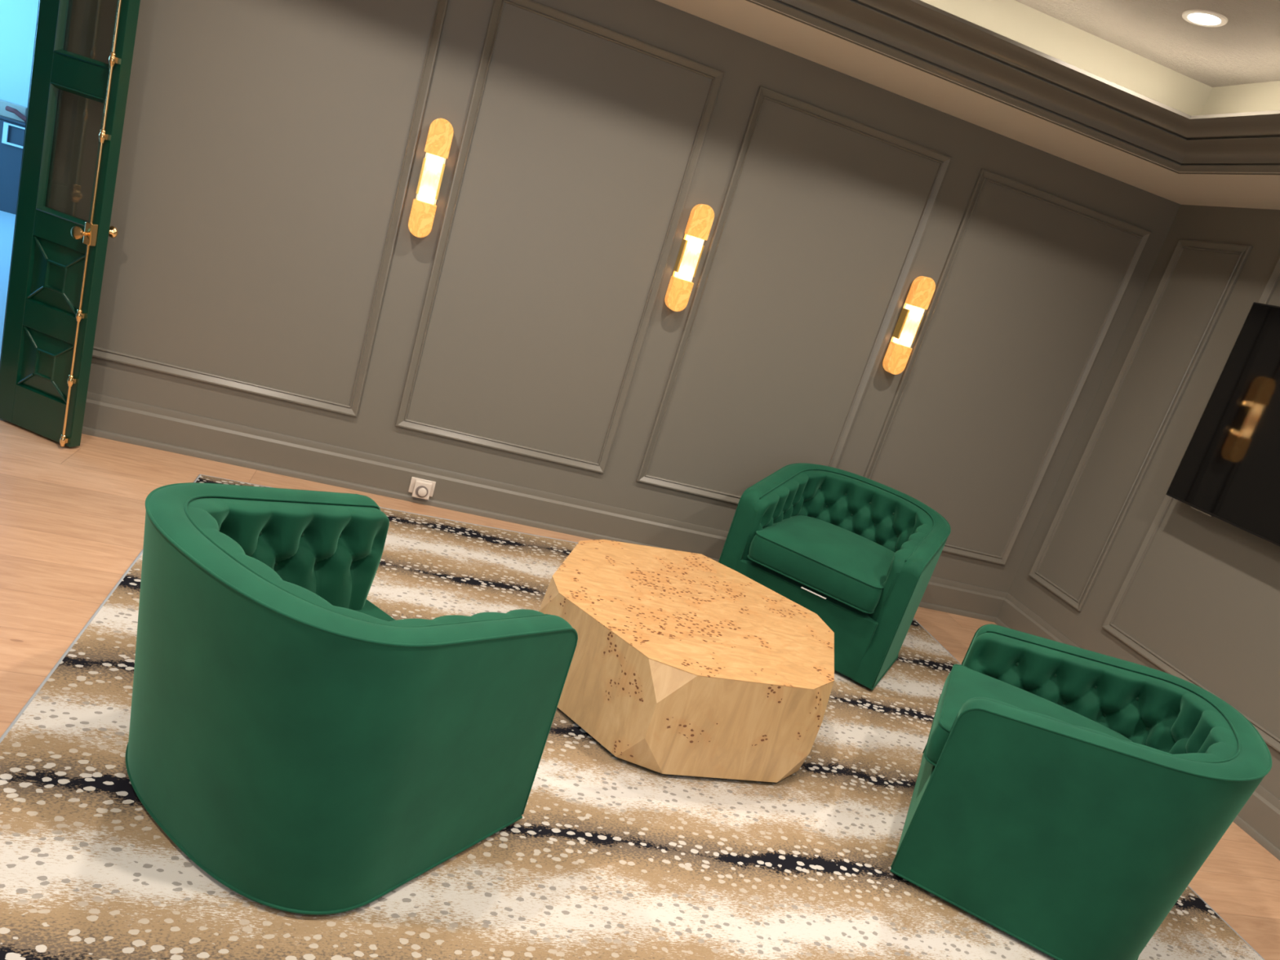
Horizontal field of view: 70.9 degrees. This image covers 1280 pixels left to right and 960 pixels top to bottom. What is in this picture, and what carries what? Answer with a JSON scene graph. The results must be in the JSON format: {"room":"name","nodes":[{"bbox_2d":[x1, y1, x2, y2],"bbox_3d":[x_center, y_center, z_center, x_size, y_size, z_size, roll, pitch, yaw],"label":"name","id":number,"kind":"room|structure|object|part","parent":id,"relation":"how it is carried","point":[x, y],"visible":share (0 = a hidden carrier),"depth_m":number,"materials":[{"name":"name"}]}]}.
{"room":"lounge","nodes":[
{"label":"lounge","id":0,"kind":"room"},
{"bbox_2d":[0,0,39,106],"bbox_3d":[-6.003,-4.341,9.373,9.000,3.100,0.100,13,16,-16],"label":"wall","id":1,"kind":"structure","parent":0,"point":[18,18],"depth_m":9.21,"materials":[{"name":"white"}]},
{"bbox_2d":[48,0,1180,592],"bbox_3d":[-0.768,-1.388,4.531,7.900,3.200,0.150,13,16,-16],"label":"wall","id":2,"kind":"structure","parent":0,"point":[264,142],"depth_m":4.63,"materials":[{"name":"grey paint"}]},
{"bbox_2d":[0,0,39,364],"bbox_3d":[-3.185,-1.572,3.946,0.934,2.450,0.172,13,16,-16],"label":"trim","id":3,"kind":"structure","parent":2,"relation":"attached to","point":[39,0],"depth_m":4.02,"materials":[{"name":"teal paint"}]},
{"bbox_2d":[0,0,140,447],"bbox_3d":[-2.513,-1.312,3.921,0.464,2.348,0.193,20,15,11],"label":"door","id":4,"kind":"structure","parent":2,"relation":"in","point":[58,261],"depth_m":3.99,"materials":[{"name":"teal paint"}]},
{"bbox_3d":[-2.791,-0.312,4.212,0.295,0.193,0.055,20,15,11],"label":"rail","id":5,"kind":"part","parent":4,"relation":"part of","materials":[{"name":"teal paint"}]},
{"bbox_3d":[-2.722,-0.532,4.150,0.295,0.285,0.063,20,15,11],"label":"coffered panel","id":6,"kind":"part","parent":4,"relation":"part of","materials":[{"name":"teal paint"}]},
{"bbox_3d":[-2.728,-0.528,4.128,0.291,0.282,0.020,20,15,11],"label":"diagonal moulding","id":7,"kind":"part","parent":4,"relation":"part of","materials":[{"name":"teal paint"}]},
{"bbox_3d":[-2.663,-0.721,4.097,0.295,0.125,0.055,20,15,11],"label":"rail","id":8,"kind":"part","parent":4,"relation":"part of","materials":[{"name":"teal paint"}]},
{"bbox_3d":[-2.603,-0.912,4.043,0.295,0.290,0.063,20,15,11],"label":"coffered panel","id":9,"kind":"part","parent":4,"relation":"part of","materials":[{"name":"teal paint"}]},
{"bbox_3d":[-2.609,-0.908,4.020,0.291,0.287,0.020,20,15,11],"label":"diagonal moulding","id":10,"kind":"part","parent":4,"relation":"part of","materials":[{"name":"teal paint"}]},
{"bbox_3d":[-2.545,-1.099,3.990,0.295,0.115,0.055,20,15,11],"label":"rail","id":11,"kind":"part","parent":4,"relation":"part of","materials":[{"name":"teal paint"}]},
{"bbox_3d":[-2.406,-1.061,3.865,0.058,0.058,0.050,20,15,11],"label":"knob","id":12,"kind":"part","parent":4,"relation":"part of","materials":[{"name":"gold metal"}]},
{"bbox_3d":[-2.353,-1.709,3.817,0.295,0.120,0.055,20,15,11],"label":"rail","id":13,"kind":"part","parent":4,"relation":"part of","materials":[{"name":"teal paint"}]},
{"bbox_3d":[-2.333,-1.230,3.853,0.011,2.300,0.010,20,15,11],"label":"cremone rod","id":14,"kind":"part","parent":4,"relation":"part of","materials":[{"name":"gold metal"}]},
{"bbox_3d":[-2.352,-1.102,3.992,0.052,0.052,0.052,20,15,11],"label":"knob","id":15,"kind":"part","parent":4,"relation":"part of","materials":[{"name":"gold metal"}]},
{"bbox_2d":[92,0,448,417],"bbox_3d":[-1.881,-1.488,4.165,1.550,2.158,0.021,13,16,-16],"label":"trim","id":16,"kind":"structure","parent":2,"relation":"attached to","point":[352,410],"depth_m":4.41,"materials":[{"name":"grey wood"}]},
{"bbox_2d":[408,476,435,497],"bbox_3d":[-1.170,0.037,4.834,0.130,0.088,0.012,13,16,-16],"label":"power outlet","id":17,"kind":"object","parent":2,"relation":"attached to","point":[413,479],"visible":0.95,"depth_m":4.82,"materials":[{"name":"beige plastic"}]},
{"bbox_2d":[412,479,432,499],"bbox_3d":[-1.165,0.054,4.809,0.090,0.094,0.046,13,16,-16],"label":"plug","id":18,"kind":"object","parent":17,"relation":"attached to","point":[422,489],"visible":1,"depth_m":4.80,"materials":[{"name":"beige plastic"}]},
{"bbox_2d":[408,118,453,237],"bbox_3d":[-1.007,-1.449,4.330,0.112,0.560,0.088,13,16,-16],"label":"wall sconce","id":19,"kind":"object","parent":2,"relation":"attached to","point":[440,135],"visible":1,"depth_m":4.29,"materials":[{"name":"gold metal"}]},
{"bbox_3d":[-1.050,-1.459,4.316,0.011,0.168,0.066,13,16,-16],"label":"plate","id":20,"kind":"part","parent":19,"relation":"part of","materials":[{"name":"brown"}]},
{"bbox_3d":[-1.062,-1.265,4.372,0.112,0.168,0.070,13,16,-16],"label":"lamp shade","id":21,"kind":"part","parent":19,"relation":"part of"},
{"bbox_3d":[-1.006,-1.447,4.324,0.080,0.223,0.072,13,16,-16],"label":"lamp shade","id":22,"kind":"part","parent":19,"relation":"part of","materials":[{"name":"white glass"}]},
{"bbox_3d":[-0.949,-1.627,4.270,0.112,0.168,0.070,13,16,-16],"label":"lamp shade","id":23,"kind":"part","parent":19,"relation":"part of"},
{"bbox_3d":[-0.963,-1.439,4.341,0.011,0.168,0.066,13,16,-16],"label":"plate","id":24,"kind":"part","parent":19,"relation":"part of","materials":[{"name":"brown"}]},
{"bbox_2d":[81,391,1008,622],"bbox_3d":[-0.319,0.220,5.089,5.760,0.206,0.036,13,16,-16],"label":"baseboard","id":25,"kind":"structure","parent":2,"relation":"attached to","point":[108,417],"depth_m":4.81,"materials":[{"name":"grey wood"}]},
{"bbox_2d":[395,0,724,473],"bbox_3d":[-0.431,-1.155,4.592,1.152,2.158,0.021,13,16,-16],"label":"trim","id":26,"kind":"structure","parent":2,"relation":"attached to","point":[716,75],"depth_m":4.54,"materials":[{"name":"grey wood"}]},
{"bbox_2d":[664,204,714,311],"bbox_3d":[0.255,-1.159,4.702,0.112,0.560,0.088,13,16,-16],"label":"wall sconce","id":27,"kind":"object","parent":2,"relation":"attached to","point":[701,217],"visible":1,"depth_m":4.67,"materials":[{"name":"gold metal"}]},
{"bbox_3d":[0.200,-0.976,4.745,0.112,0.168,0.070,13,16,-16],"label":"lamp shade","id":28,"kind":"part","parent":27,"relation":"part of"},
{"bbox_3d":[0.211,-1.169,4.688,0.011,0.168,0.066,13,16,-16],"label":"plate","id":29,"kind":"part","parent":27,"relation":"part of","materials":[{"name":"brown"}]},
{"bbox_3d":[0.256,-1.157,4.696,0.080,0.223,0.072,13,16,-16],"label":"lamp shade","id":30,"kind":"part","parent":27,"relation":"part of","materials":[{"name":"white glass"}]},
{"bbox_3d":[0.298,-1.149,4.714,0.011,0.168,0.066,13,16,-16],"label":"plate","id":31,"kind":"part","parent":27,"relation":"part of","materials":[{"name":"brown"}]},
{"bbox_3d":[0.313,-1.337,4.642,0.112,0.168,0.070,13,16,-16],"label":"lamp shade","id":32,"kind":"part","parent":27,"relation":"part of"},
{"bbox_2d":[635,85,951,504],"bbox_3d":[0.829,-0.866,4.964,1.148,2.158,0.021,13,16,-16],"label":"trim","id":33,"kind":"structure","parent":2,"relation":"attached to","point":[762,93],"depth_m":4.88,"materials":[{"name":"grey wood"}]},
{"bbox_2d":[882,275,935,374],"bbox_3d":[1.511,-0.871,5.072,0.112,0.560,0.088,13,16,-16],"label":"wall sconce","id":34,"kind":"object","parent":2,"relation":"attached to","point":[922,289],"visible":1,"depth_m":5.04,"materials":[{"name":"gold metal"}]},
{"bbox_3d":[1.456,-0.688,5.115,0.112,0.168,0.070,13,16,-16],"label":"lamp shade","id":35,"kind":"part","parent":34,"relation":"part of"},
{"bbox_3d":[1.467,-0.881,5.059,0.011,0.168,0.066,13,16,-16],"label":"plate","id":36,"kind":"part","parent":34,"relation":"part of","materials":[{"name":"brown"}]},
{"bbox_3d":[1.512,-0.869,5.067,0.080,0.223,0.072,13,16,-16],"label":"lamp shade","id":37,"kind":"part","parent":34,"relation":"part of","materials":[{"name":"white glass"}]},
{"bbox_3d":[1.554,-0.861,5.084,0.011,0.168,0.066,13,16,-16],"label":"plate","id":38,"kind":"part","parent":34,"relation":"part of","materials":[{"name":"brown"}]},
{"bbox_3d":[1.569,-1.049,5.013,0.112,0.168,0.070,13,16,-16],"label":"lamp shade","id":39,"kind":"part","parent":34,"relation":"part of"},
{"bbox_2d":[863,168,1151,565],"bbox_3d":[2.103,-0.574,5.340,1.179,2.158,0.021,13,16,-16],"label":"trim","id":40,"kind":"structure","parent":2,"relation":"attached to","point":[984,175],"depth_m":5.25,"materials":[{"name":"grey wood"}]},
{"bbox_2d":[0,210,1279,959],"bbox_3d":[-3.468,-0.378,4.304,12.650,0.100,13.050,13,16,-16],"label":"floor","id":41,"kind":"structure","parent":0,"point":[73,519],"depth_m":3.61,"materials":[{"name":"brown wood"}]},
{"bbox_2d":[0,115,25,214],"bbox_3d":[-6.608,-3.272,9.146,2.440,0.900,0.570,13,16,-16],"label":"storage cabinet","id":42,"kind":"object","parent":41,"relation":"on","point":[11,131],"visible":0.22,"depth_m":8.96,"materials":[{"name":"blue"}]},
{"bbox_3d":[-6.106,-3.387,8.917,0.365,0.200,0.019,13,16,-16],"label":"drawer frame","id":43,"kind":"part","parent":42,"relation":"part of","materials":[{"name":"white"}]},
{"bbox_2d":[0,99,27,122],"bbox_3d":[-6.368,-3.718,8.988,0.470,0.139,0.170,13,16,-16],"label":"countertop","id":44,"kind":"structure","parent":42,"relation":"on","point":[23,109],"depth_m":8.95,"materials":[{"name":"beige"}]},
{"bbox_2d":[4,106,26,122],"bbox_3d":[-5.871,-3.547,8.987,0.826,0.113,0.067,13,16,-16],"label":"folded cloth","id":45,"kind":"object","parent":42,"relation":"on","point":[9,108],"visible":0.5,"depth_m":8.87,"materials":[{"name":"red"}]},
{"bbox_2d":[0,474,1264,959],"bbox_3d":[0.219,1.142,2.792,4.038,0.014,4.912,13,16,-16],"label":"rug","id":46,"kind":"object","parent":41,"relation":"on","point":[608,856],"visible":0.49,"depth_m":2.59,"materials":[{"name":"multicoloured carpet"}]},
{"bbox_2d":[125,482,577,915],"bbox_3d":[-0.836,0.490,2.396,0.924,0.788,0.880,26,17,30],"label":"tub chair","id":47,"kind":"object","parent":46,"relation":"on","point":[311,748],"visible":1,"depth_m":2.07,"materials":[{"name":"green fabric"}]},
{"bbox_3d":[-0.856,0.691,2.519,0.734,0.307,0.710,26,17,30],"label":"seat","id":48,"kind":"part","parent":47,"relation":"part of","materials":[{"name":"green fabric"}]},
{"bbox_2d":[538,539,834,782],"bbox_3d":[0.179,0.678,3.588,1.270,0.406,1.173,13,16,-16],"label":"coffee table","id":49,"kind":"object","parent":46,"relation":"on","point":[683,663],"visible":0.89,"depth_m":3.17,"materials":[{"name":"brown wood"}]},
{"bbox_2d":[718,462,951,690],"bbox_3d":[1.010,0.424,4.673,0.924,0.788,0.920,24,17,24],"label":"tub chair","id":50,"kind":"object","parent":46,"relation":"on","point":[860,553],"visible":0.98,"depth_m":4.40,"materials":[{"name":"green fabric"}]},
{"bbox_3d":[0.918,0.635,4.680,0.734,0.307,0.710,24,17,24],"label":"seat","id":51,"kind":"part","parent":50,"relation":"part of","materials":[{"name":"green fabric"}]},
{"bbox_2d":[748,515,894,612],"bbox_3d":[0.979,0.382,4.569,0.670,0.202,0.719,24,17,24],"label":"seat cushion","id":52,"kind":"object","parent":50,"relation":"on","point":[842,565],"depth_m":4.33,"materials":[{"name":"green fabric"}]},
{"bbox_2d":[889,623,1271,959],"bbox_3d":[1.464,1.012,3.096,0.920,0.788,0.924,23,16,19],"label":"tub chair","id":53,"kind":"object","parent":46,"relation":"on","point":[1065,797],"visible":1,"depth_m":2.74,"materials":[{"name":"green fabric"}]},
{"bbox_3d":[1.349,1.196,3.173,0.710,0.307,0.734,23,16,19],"label":"seat","id":54,"kind":"part","parent":53,"relation":"part of","materials":[{"name":"green fabric"}]},
{"bbox_2d":[925,665,1132,764],"bbox_3d":[1.393,0.923,3.114,0.719,0.202,0.670,23,16,19],"label":"seat cushion","id":55,"kind":"object","parent":53,"relation":"on","point":[1007,684],"depth_m":3.28,"materials":[{"name":"green fabric"}]},
{"bbox_2d":[655,0,1279,209],"bbox_3d":[0.204,-1.403,1.248,7.600,0.020,6.300,13,16,-16],"label":"ceiling","id":56,"kind":"structure","parent":0,"point":[744,17],"depth_m":4.42,"materials":[{"name":"beige paint"}]},
{"bbox_2d":[746,0,1279,174],"bbox_3d":[0.221,-1.456,1.233,6.400,0.144,5.100,13,16,-16],"label":"trim","id":57,"kind":"structure","parent":56,"relation":"attached to","point":[919,33],"depth_m":3.97,"materials":[{"name":"grey paint"}]},
{"bbox_2d":[1008,204,1279,799],"bbox_3d":[3.502,0.490,2.619,0.150,3.200,6.300,13,16,-16],"label":"wall","id":58,"kind":"structure","parent":0,"point":[1204,597],"depth_m":4.89,"materials":[{"name":"grey paint"}]},
{"bbox_2d":[994,593,1279,860],"bbox_3d":[2.984,1.849,2.983,0.036,0.206,6.300,13,16,-16],"label":"baseboard","id":59,"kind":"structure","parent":58,"relation":"attached to","point":[1260,817],"depth_m":4.06,"materials":[{"name":"grey wood"}]},
{"bbox_2d":[1028,238,1253,611],"bbox_3d":[2.831,-0.307,5.204,0.021,2.158,0.496,13,16,-16],"label":"trim","id":60,"kind":"structure","parent":58,"relation":"attached to","point":[1244,251],"depth_m":5.17,"materials":[{"name":"grey wood"}]},
{"bbox_2d":[1101,255,1279,752],"bbox_3d":[3.128,0.176,3.823,0.021,2.158,2.100,13,16,-16],"label":"trim","id":61,"kind":"structure","parent":58,"relation":"attached to","point":[1271,740],"depth_m":4.85,"materials":[{"name":"grey wood"}]},
{"bbox_2d":[1165,302,1279,546],"bbox_3d":[3.135,-0.083,3.734,0.159,1.038,1.860,13,16,-16],"label":"television","id":62,"kind":"object","parent":58,"relation":"attached to","point":[1228,470],"visible":1,"depth_m":4.36,"materials":[{"name":"black plastic"}]},
{"bbox_2d":[1014,0,1279,87],"bbox_3d":[0.320,-1.772,1.144,7.600,0.100,6.300,13,16,-16],"label":"ceiling","id":63,"kind":"structure","parent":0,"point":[1245,50],"depth_m":3.75,"materials":[{"name":"beige paint"}]},
{"bbox_2d":[920,0,1279,115],"bbox_3d":[0.269,-1.610,1.190,6.154,0.250,4.854,13,16,-16],"label":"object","id":64,"kind":"structure","parent":63,"relation":"attached to","point":[1013,20],"depth_m":4.05,"materials":[{"name":"beige paint"}]},
{"bbox_2d":[1182,9,1227,26],"bbox_3d":[2.193,-1.793,3.495,0.164,0.006,0.164,13,16,-16],"label":"recessed light","id":65,"kind":"object","parent":63,"relation":"in","point":[1198,17],"visible":1,"depth_m":3.49,"materials":[{"name":"beige plastic"}]}
]}

